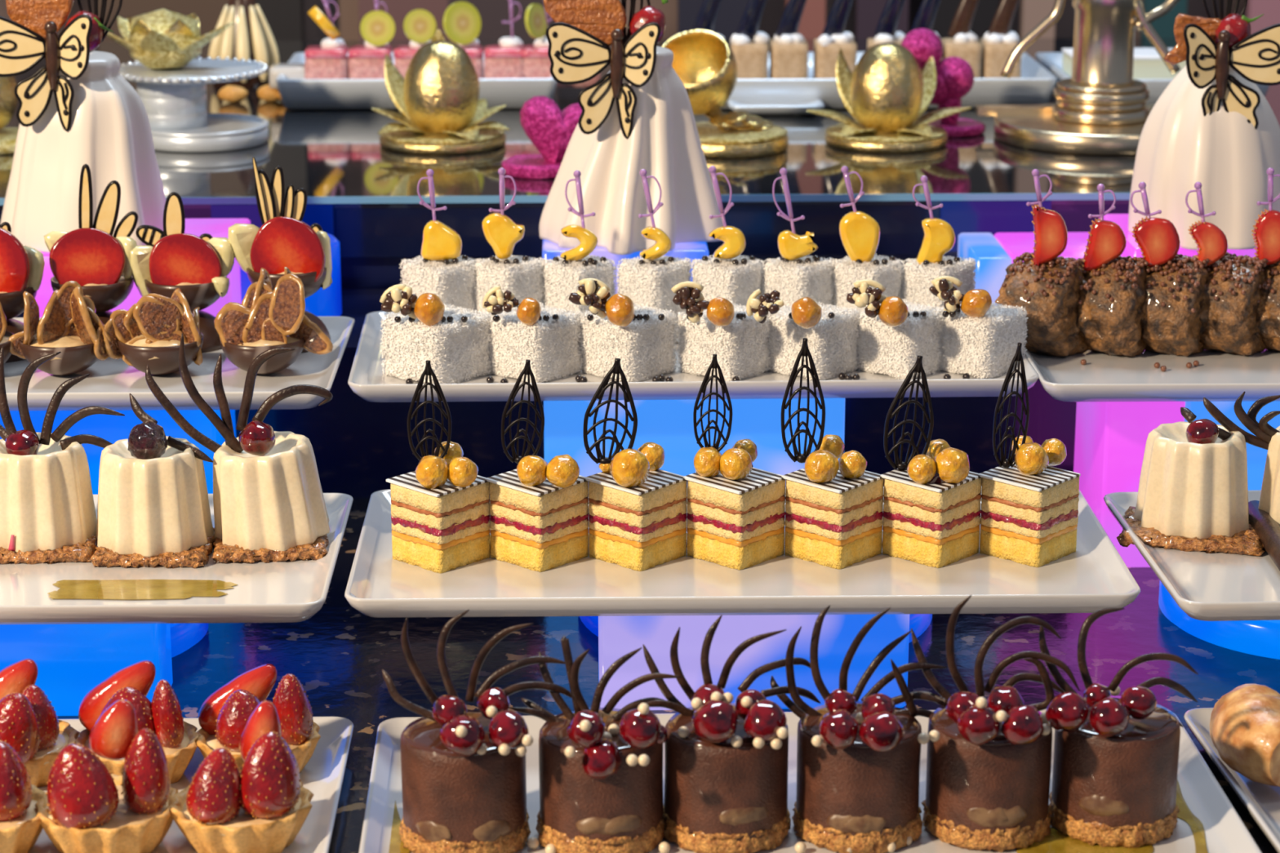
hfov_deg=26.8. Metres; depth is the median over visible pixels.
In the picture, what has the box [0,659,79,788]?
tart
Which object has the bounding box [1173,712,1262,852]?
serving plate
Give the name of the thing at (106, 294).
chocolate cup
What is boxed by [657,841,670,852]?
sugar pearl
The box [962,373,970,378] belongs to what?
chocolate pearl
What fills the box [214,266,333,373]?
dessert
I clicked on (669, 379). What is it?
chocolate pearl
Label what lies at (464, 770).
cake
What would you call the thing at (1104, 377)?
serving plate
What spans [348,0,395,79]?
cake
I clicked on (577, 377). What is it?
chocolate pearl
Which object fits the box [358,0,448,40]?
trim
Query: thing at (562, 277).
cake
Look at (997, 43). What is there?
cake
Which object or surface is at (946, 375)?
chocolate pearl
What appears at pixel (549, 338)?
cake
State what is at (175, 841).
serving plate
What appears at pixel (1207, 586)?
serving plate
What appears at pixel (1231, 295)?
dessert
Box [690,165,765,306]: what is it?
cake
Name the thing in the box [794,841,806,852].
sugar pearl
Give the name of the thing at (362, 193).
display shelf
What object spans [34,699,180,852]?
tart
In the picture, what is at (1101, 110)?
stand
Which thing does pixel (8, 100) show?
ornament
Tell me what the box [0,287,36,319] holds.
chocolate cup
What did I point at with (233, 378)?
serving plate
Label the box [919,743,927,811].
serving plate
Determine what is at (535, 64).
cake
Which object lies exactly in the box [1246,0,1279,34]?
trim
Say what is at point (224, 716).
tart
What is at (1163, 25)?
trim
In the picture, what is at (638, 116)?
dessert
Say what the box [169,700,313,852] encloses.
tart
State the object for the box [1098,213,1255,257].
block
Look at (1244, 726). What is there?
croissant
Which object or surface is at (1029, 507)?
sponge cake
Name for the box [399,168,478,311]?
cake
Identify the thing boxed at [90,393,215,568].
dessert
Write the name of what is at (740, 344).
cake
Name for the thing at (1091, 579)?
serving plate
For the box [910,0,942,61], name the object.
cake
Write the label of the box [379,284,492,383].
cake
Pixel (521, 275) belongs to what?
cake
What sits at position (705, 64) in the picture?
stand
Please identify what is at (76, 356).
chocolate cup
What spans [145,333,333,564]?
dessert
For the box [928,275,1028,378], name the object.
cake
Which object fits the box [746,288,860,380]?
cake
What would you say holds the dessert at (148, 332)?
on the serving plate at (171, 384)
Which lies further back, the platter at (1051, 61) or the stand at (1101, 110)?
the platter at (1051, 61)
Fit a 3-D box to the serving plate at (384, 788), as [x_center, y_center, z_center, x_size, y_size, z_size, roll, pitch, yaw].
[-0.148,0.220,1.603,0.026,0.018,0.204,-1,16,-2]
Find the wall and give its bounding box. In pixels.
[0,0,1247,40]
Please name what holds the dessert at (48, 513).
on the serving plate at (289, 591)
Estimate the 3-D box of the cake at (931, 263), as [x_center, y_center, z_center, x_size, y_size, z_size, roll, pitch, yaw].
[0.234,-0.130,2.092,0.048,0.133,0.050,13,20,40]
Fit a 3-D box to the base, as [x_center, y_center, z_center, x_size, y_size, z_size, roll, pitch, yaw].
[-0.432,-0.289,2.659,0.128,0.016,0.128,0,16,-1]
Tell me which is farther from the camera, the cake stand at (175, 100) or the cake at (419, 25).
the cake at (419, 25)
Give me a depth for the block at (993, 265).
2.26 m
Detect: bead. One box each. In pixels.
[1080,359,1086,364]
[1154,362,1159,368]
[1160,365,1166,371]
[1186,362,1192,368]
[1192,360,1199,366]
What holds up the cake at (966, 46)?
on the platter at (1035, 85)
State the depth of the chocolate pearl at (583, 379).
1.98 m
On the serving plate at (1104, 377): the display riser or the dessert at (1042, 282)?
the dessert at (1042, 282)
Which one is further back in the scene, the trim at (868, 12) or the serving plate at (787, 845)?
the trim at (868, 12)
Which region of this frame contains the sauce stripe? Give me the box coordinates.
[47,579,238,599]
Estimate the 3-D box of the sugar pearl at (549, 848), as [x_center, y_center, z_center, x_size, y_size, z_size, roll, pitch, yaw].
[-0.050,0.240,1.523,0.007,0.007,0.006,0,16,-1]
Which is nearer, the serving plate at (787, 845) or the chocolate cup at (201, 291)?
the serving plate at (787, 845)
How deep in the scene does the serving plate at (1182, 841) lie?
1.54 m
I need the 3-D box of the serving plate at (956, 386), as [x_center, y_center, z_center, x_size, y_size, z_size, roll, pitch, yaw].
[0.247,-0.029,1.963,0.088,0.018,0.122,-1,16,-2]
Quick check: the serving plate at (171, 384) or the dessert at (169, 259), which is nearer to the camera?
the serving plate at (171, 384)
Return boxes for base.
[151,116,268,152]
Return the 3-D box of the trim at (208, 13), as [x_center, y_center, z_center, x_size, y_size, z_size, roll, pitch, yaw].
[-0.662,-0.583,3.785,0.198,1.400,0.038,0,16,-1]
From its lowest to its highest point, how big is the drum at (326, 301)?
0.068 m
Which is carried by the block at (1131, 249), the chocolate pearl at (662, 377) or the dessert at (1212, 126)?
the dessert at (1212, 126)
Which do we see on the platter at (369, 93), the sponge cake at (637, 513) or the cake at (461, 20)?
the cake at (461, 20)
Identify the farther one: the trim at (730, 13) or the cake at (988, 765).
the trim at (730, 13)
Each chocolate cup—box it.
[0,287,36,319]
[0,331,14,363]
[18,339,97,375]
[50,276,133,313]
[117,332,203,374]
[144,276,226,311]
[220,337,304,373]
[246,267,326,298]
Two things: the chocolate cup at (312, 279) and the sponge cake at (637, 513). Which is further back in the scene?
the chocolate cup at (312, 279)
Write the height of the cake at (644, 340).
0.080 m
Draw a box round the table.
[57,497,1279,852]
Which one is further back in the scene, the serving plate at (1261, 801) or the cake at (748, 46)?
the cake at (748, 46)
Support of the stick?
on the serving plate at (1207, 586)
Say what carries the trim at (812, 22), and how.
attached to the wall
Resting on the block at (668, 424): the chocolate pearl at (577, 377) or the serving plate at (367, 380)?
the serving plate at (367, 380)
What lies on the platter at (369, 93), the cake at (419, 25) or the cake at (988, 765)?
the cake at (419, 25)
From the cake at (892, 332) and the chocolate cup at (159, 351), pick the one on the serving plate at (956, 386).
the cake at (892, 332)
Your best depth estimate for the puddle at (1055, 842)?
1.53 m
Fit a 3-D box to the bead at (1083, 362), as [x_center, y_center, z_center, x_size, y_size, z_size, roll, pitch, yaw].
[0.336,-0.049,2.033,0.004,0.005,0.004,6,17,20]
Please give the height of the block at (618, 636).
0.082 m
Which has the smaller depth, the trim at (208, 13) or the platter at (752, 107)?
the platter at (752, 107)
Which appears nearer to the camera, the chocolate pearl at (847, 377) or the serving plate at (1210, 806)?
the serving plate at (1210, 806)
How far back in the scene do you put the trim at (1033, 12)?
3.80 m
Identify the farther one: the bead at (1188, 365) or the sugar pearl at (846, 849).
the bead at (1188, 365)
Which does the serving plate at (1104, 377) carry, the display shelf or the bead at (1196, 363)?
the bead at (1196, 363)
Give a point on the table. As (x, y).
(339, 655)
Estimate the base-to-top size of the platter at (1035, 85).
0.034 m
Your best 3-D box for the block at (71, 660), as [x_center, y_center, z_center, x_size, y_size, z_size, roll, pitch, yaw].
[-0.406,0.142,1.767,0.185,0.082,0.060,0,16,-1]
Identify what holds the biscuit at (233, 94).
on the display shelf
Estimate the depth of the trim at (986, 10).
3.80 m
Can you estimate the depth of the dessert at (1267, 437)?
1.82 m
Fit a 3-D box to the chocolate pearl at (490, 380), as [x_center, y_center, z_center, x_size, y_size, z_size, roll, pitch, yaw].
[-0.110,-0.034,1.978,0.006,0.006,0.006,6,17,20]
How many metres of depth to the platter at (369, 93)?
2.85 m
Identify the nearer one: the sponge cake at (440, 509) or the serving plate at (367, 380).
the sponge cake at (440, 509)
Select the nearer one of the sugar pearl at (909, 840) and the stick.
the sugar pearl at (909, 840)
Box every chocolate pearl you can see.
[405,377,413,383]
[486,376,494,383]
[500,377,508,382]
[575,374,582,382]
[579,376,587,382]
[652,376,660,382]
[657,374,666,382]
[665,376,673,382]
[732,376,740,381]
[838,372,845,380]
[844,374,852,380]
[852,373,860,379]
[942,373,951,378]
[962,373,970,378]
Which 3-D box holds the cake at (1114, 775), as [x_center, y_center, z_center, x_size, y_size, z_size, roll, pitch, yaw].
[0.268,0.173,1.547,0.086,0.126,0.087,8,17,26]
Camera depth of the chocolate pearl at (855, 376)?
1.98 m
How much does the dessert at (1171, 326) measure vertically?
0.134 m
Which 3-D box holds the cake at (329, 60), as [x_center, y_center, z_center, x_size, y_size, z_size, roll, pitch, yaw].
[-0.337,-0.414,2.895,0.047,0.095,0.047,0,16,-1]
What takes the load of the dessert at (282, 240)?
on the serving plate at (309, 368)
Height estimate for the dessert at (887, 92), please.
0.100 m
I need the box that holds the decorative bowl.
[104,6,234,70]
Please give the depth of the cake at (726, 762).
1.52 m
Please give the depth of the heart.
2.47 m
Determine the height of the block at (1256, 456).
0.144 m
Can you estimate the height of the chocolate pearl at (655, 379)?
0.006 m
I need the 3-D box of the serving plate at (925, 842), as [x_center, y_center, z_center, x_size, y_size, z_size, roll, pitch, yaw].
[0.173,0.241,1.525,0.074,0.018,0.045,-1,16,-2]
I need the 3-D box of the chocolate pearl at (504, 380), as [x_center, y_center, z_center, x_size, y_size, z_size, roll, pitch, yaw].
[-0.100,-0.033,1.973,0.006,0.006,0.006,6,17,20]
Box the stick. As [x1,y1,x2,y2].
[1248,500,1279,570]
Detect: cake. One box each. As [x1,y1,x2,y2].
[304,0,349,79]
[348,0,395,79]
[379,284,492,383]
[382,609,571,852]
[386,360,490,573]
[393,8,435,78]
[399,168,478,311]
[443,1,484,78]
[471,167,544,315]
[482,284,583,382]
[483,0,525,78]
[484,359,588,571]
[510,635,682,852]
[520,3,559,87]
[541,170,617,317]
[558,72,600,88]
[568,278,677,382]
[582,358,687,571]
[616,168,692,343]
[638,614,820,852]
[671,281,773,381]
[683,354,785,569]
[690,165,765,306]
[692,0,723,39]
[729,0,768,79]
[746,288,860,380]
[761,167,834,309]
[768,0,808,78]
[770,604,946,852]
[781,337,884,568]
[813,0,857,78]
[831,165,905,312]
[846,279,944,379]
[866,0,905,48]
[880,355,982,567]
[901,175,977,309]
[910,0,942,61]
[911,595,1079,852]
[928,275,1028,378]
[940,0,981,77]
[977,342,1080,567]
[979,0,1021,77]
[1039,608,1198,848]
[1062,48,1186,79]
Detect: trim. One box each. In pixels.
[97,0,228,41]
[254,0,305,40]
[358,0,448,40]
[448,0,555,39]
[677,0,748,39]
[785,0,825,39]
[854,0,908,39]
[931,0,998,38]
[1019,0,1054,38]
[1140,0,1186,37]
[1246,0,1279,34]
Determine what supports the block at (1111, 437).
on the table
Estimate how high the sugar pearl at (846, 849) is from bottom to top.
0.007 m
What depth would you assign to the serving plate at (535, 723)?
1.62 m
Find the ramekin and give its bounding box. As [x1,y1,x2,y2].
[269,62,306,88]
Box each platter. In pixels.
[275,52,556,108]
[720,51,1057,108]
[727,99,824,115]
[1035,52,1269,104]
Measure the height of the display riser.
0.026 m
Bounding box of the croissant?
[1208,683,1279,786]
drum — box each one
[169,622,208,657]
[240,234,342,315]
[579,613,932,643]
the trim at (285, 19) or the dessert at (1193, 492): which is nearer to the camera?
the dessert at (1193, 492)
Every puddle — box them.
[388,800,410,852]
[1016,827,1154,852]
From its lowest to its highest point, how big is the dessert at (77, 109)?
0.235 m
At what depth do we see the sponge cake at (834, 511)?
1.77 m
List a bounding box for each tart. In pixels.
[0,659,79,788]
[0,736,48,852]
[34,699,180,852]
[74,661,198,783]
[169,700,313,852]
[195,664,319,773]
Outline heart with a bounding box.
[501,95,582,179]
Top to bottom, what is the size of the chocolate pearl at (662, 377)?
0.006 m
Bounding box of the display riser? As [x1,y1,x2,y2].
[1158,581,1279,659]
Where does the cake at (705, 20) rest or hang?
on the platter at (1035, 85)
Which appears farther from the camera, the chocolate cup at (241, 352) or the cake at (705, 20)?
the cake at (705, 20)
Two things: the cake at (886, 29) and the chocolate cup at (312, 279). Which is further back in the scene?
the cake at (886, 29)
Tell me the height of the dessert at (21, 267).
0.102 m
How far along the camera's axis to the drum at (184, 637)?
1.86 m
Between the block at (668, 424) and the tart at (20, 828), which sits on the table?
the block at (668, 424)
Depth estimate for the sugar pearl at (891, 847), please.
1.52 m
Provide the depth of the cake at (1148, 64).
2.89 m
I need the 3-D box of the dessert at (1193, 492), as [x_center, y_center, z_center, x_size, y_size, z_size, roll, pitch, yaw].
[0.378,0.033,1.822,0.098,0.087,0.084,4,16,15]
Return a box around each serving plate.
[0,493,353,624]
[4,360,30,411]
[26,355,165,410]
[151,370,199,410]
[151,818,196,852]
[170,747,204,792]
[186,349,247,409]
[249,315,355,409]
[271,394,324,409]
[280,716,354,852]
[344,485,1140,617]
[347,311,442,402]
[358,716,421,852]
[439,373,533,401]
[512,715,546,852]
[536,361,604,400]
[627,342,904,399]
[761,711,839,852]
[884,820,1017,852]
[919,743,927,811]
[925,354,1039,397]
[1023,346,1279,402]
[1103,489,1279,621]
[1152,817,1195,852]
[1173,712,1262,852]
[1183,707,1279,852]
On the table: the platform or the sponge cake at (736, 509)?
the platform
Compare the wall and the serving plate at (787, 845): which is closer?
the serving plate at (787, 845)
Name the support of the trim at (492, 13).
attached to the wall
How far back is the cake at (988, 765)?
1.52 m
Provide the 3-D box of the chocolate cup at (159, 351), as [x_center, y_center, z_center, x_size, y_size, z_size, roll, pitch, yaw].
[-0.357,-0.053,2.005,0.064,0.028,0.064,-14,21,-41]
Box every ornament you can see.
[0,75,19,155]
[901,28,985,137]
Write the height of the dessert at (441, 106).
0.107 m
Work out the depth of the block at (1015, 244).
2.31 m
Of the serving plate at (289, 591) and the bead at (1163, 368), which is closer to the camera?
the serving plate at (289, 591)
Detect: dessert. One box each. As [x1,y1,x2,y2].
[0,0,165,253]
[0,222,44,363]
[0,303,14,363]
[0,346,124,564]
[7,281,111,375]
[43,164,137,323]
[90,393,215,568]
[94,287,203,374]
[129,191,234,353]
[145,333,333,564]
[208,0,279,88]
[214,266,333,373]
[227,156,332,352]
[371,29,510,155]
[537,0,723,254]
[806,41,971,153]
[1000,168,1091,356]
[1075,183,1148,355]
[1118,407,1262,555]
[1127,0,1279,250]
[1130,182,1209,356]
[1185,182,1275,355]
[1203,391,1279,525]
[1251,167,1279,349]
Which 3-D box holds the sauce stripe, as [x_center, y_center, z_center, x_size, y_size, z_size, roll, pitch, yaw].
[-0.318,0.104,1.720,0.120,0.001,0.041,0,16,-1]
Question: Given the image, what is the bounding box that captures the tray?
[119,58,262,84]
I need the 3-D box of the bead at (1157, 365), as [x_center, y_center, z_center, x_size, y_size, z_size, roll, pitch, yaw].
[0.389,-0.046,2.024,0.004,0.005,0.004,6,17,20]
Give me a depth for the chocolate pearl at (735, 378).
1.98 m
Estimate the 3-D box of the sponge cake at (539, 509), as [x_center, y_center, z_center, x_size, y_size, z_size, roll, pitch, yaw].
[-0.063,0.024,1.766,0.060,0.133,0.052,14,20,40]
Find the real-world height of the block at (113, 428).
0.144 m
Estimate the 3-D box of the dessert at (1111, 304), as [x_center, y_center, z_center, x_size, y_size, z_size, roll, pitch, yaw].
[0.367,-0.122,2.058,0.052,0.132,0.078,9,18,29]
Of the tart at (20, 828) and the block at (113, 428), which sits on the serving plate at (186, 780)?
the tart at (20, 828)
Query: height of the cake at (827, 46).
0.103 m
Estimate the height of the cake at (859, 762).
0.136 m
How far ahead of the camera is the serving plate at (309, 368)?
2.01 m
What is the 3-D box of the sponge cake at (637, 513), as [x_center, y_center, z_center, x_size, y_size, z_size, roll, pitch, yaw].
[-0.003,0.022,1.771,0.057,0.133,0.058,-12,20,-38]
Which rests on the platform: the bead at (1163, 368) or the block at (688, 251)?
the block at (688, 251)
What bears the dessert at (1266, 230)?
on the serving plate at (1104, 377)
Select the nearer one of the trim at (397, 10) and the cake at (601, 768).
the cake at (601, 768)
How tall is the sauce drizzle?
0.001 m
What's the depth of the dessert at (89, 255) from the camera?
2.06 m
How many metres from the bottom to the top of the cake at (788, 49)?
0.103 m
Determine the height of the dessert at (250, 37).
0.125 m
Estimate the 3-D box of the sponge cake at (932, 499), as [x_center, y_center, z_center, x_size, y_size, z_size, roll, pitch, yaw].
[0.195,0.021,1.776,0.060,0.134,0.058,-12,20,-38]
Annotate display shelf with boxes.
[0,37,1279,288]
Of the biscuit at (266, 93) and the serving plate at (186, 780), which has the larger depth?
the biscuit at (266, 93)
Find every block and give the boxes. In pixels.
[0,409,235,494]
[0,623,173,715]
[35,217,250,317]
[542,239,708,293]
[543,398,844,476]
[598,613,909,710]
[957,232,1011,305]
[993,231,1088,266]
[1073,401,1185,567]
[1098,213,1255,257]
[1184,401,1279,490]
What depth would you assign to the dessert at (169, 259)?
2.06 m
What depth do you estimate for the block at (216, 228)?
2.20 m
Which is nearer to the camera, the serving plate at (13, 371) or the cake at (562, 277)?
the serving plate at (13, 371)
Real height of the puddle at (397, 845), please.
0.001 m
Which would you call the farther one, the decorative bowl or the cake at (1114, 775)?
the decorative bowl
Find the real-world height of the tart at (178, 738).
0.068 m
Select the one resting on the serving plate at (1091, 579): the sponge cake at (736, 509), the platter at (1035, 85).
the sponge cake at (736, 509)
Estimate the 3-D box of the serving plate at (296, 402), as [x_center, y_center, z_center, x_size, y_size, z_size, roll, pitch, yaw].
[-0.240,-0.009,1.891,0.034,0.018,0.040,0,16,-1]
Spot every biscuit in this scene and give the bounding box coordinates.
[217,85,248,102]
[256,84,279,101]
[276,90,281,100]
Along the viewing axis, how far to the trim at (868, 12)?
3.79 m
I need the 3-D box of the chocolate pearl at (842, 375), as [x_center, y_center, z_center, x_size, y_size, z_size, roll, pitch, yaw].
[0.150,-0.037,1.989,0.006,0.006,0.006,6,17,20]
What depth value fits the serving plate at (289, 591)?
1.71 m
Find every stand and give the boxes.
[119,56,268,152]
[663,29,787,159]
[974,0,1181,155]
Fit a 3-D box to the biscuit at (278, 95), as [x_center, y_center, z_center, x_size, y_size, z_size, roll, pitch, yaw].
[-0.378,-0.360,2.910,0.030,0.018,0.026,0,16,-1]
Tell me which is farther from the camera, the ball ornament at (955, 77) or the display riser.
the ball ornament at (955, 77)
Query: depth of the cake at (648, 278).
2.08 m
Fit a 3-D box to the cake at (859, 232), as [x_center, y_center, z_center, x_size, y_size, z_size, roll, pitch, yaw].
[0.179,-0.134,2.091,0.048,0.140,0.050,14,21,41]
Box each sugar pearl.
[527,837,538,848]
[545,844,555,852]
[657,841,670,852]
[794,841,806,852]
[843,845,852,852]
[887,844,896,852]
[906,835,911,845]
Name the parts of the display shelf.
backlit panel, shelf, panel, backlit panel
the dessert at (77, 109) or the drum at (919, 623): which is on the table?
the drum at (919, 623)
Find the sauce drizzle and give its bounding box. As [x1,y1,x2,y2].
[1175,779,1208,852]
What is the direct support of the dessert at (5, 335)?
on the serving plate at (13, 371)
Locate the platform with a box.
[14,288,1076,497]
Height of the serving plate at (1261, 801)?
0.018 m
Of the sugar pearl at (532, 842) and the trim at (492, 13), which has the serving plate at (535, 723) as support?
the sugar pearl at (532, 842)
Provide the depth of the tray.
2.63 m
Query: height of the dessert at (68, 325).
0.071 m
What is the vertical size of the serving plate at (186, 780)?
0.018 m
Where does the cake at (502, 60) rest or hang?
on the platter at (369, 93)
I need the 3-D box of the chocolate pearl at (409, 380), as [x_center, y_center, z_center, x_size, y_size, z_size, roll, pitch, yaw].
[-0.169,-0.033,1.973,0.006,0.006,0.006,6,17,20]
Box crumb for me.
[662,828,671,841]

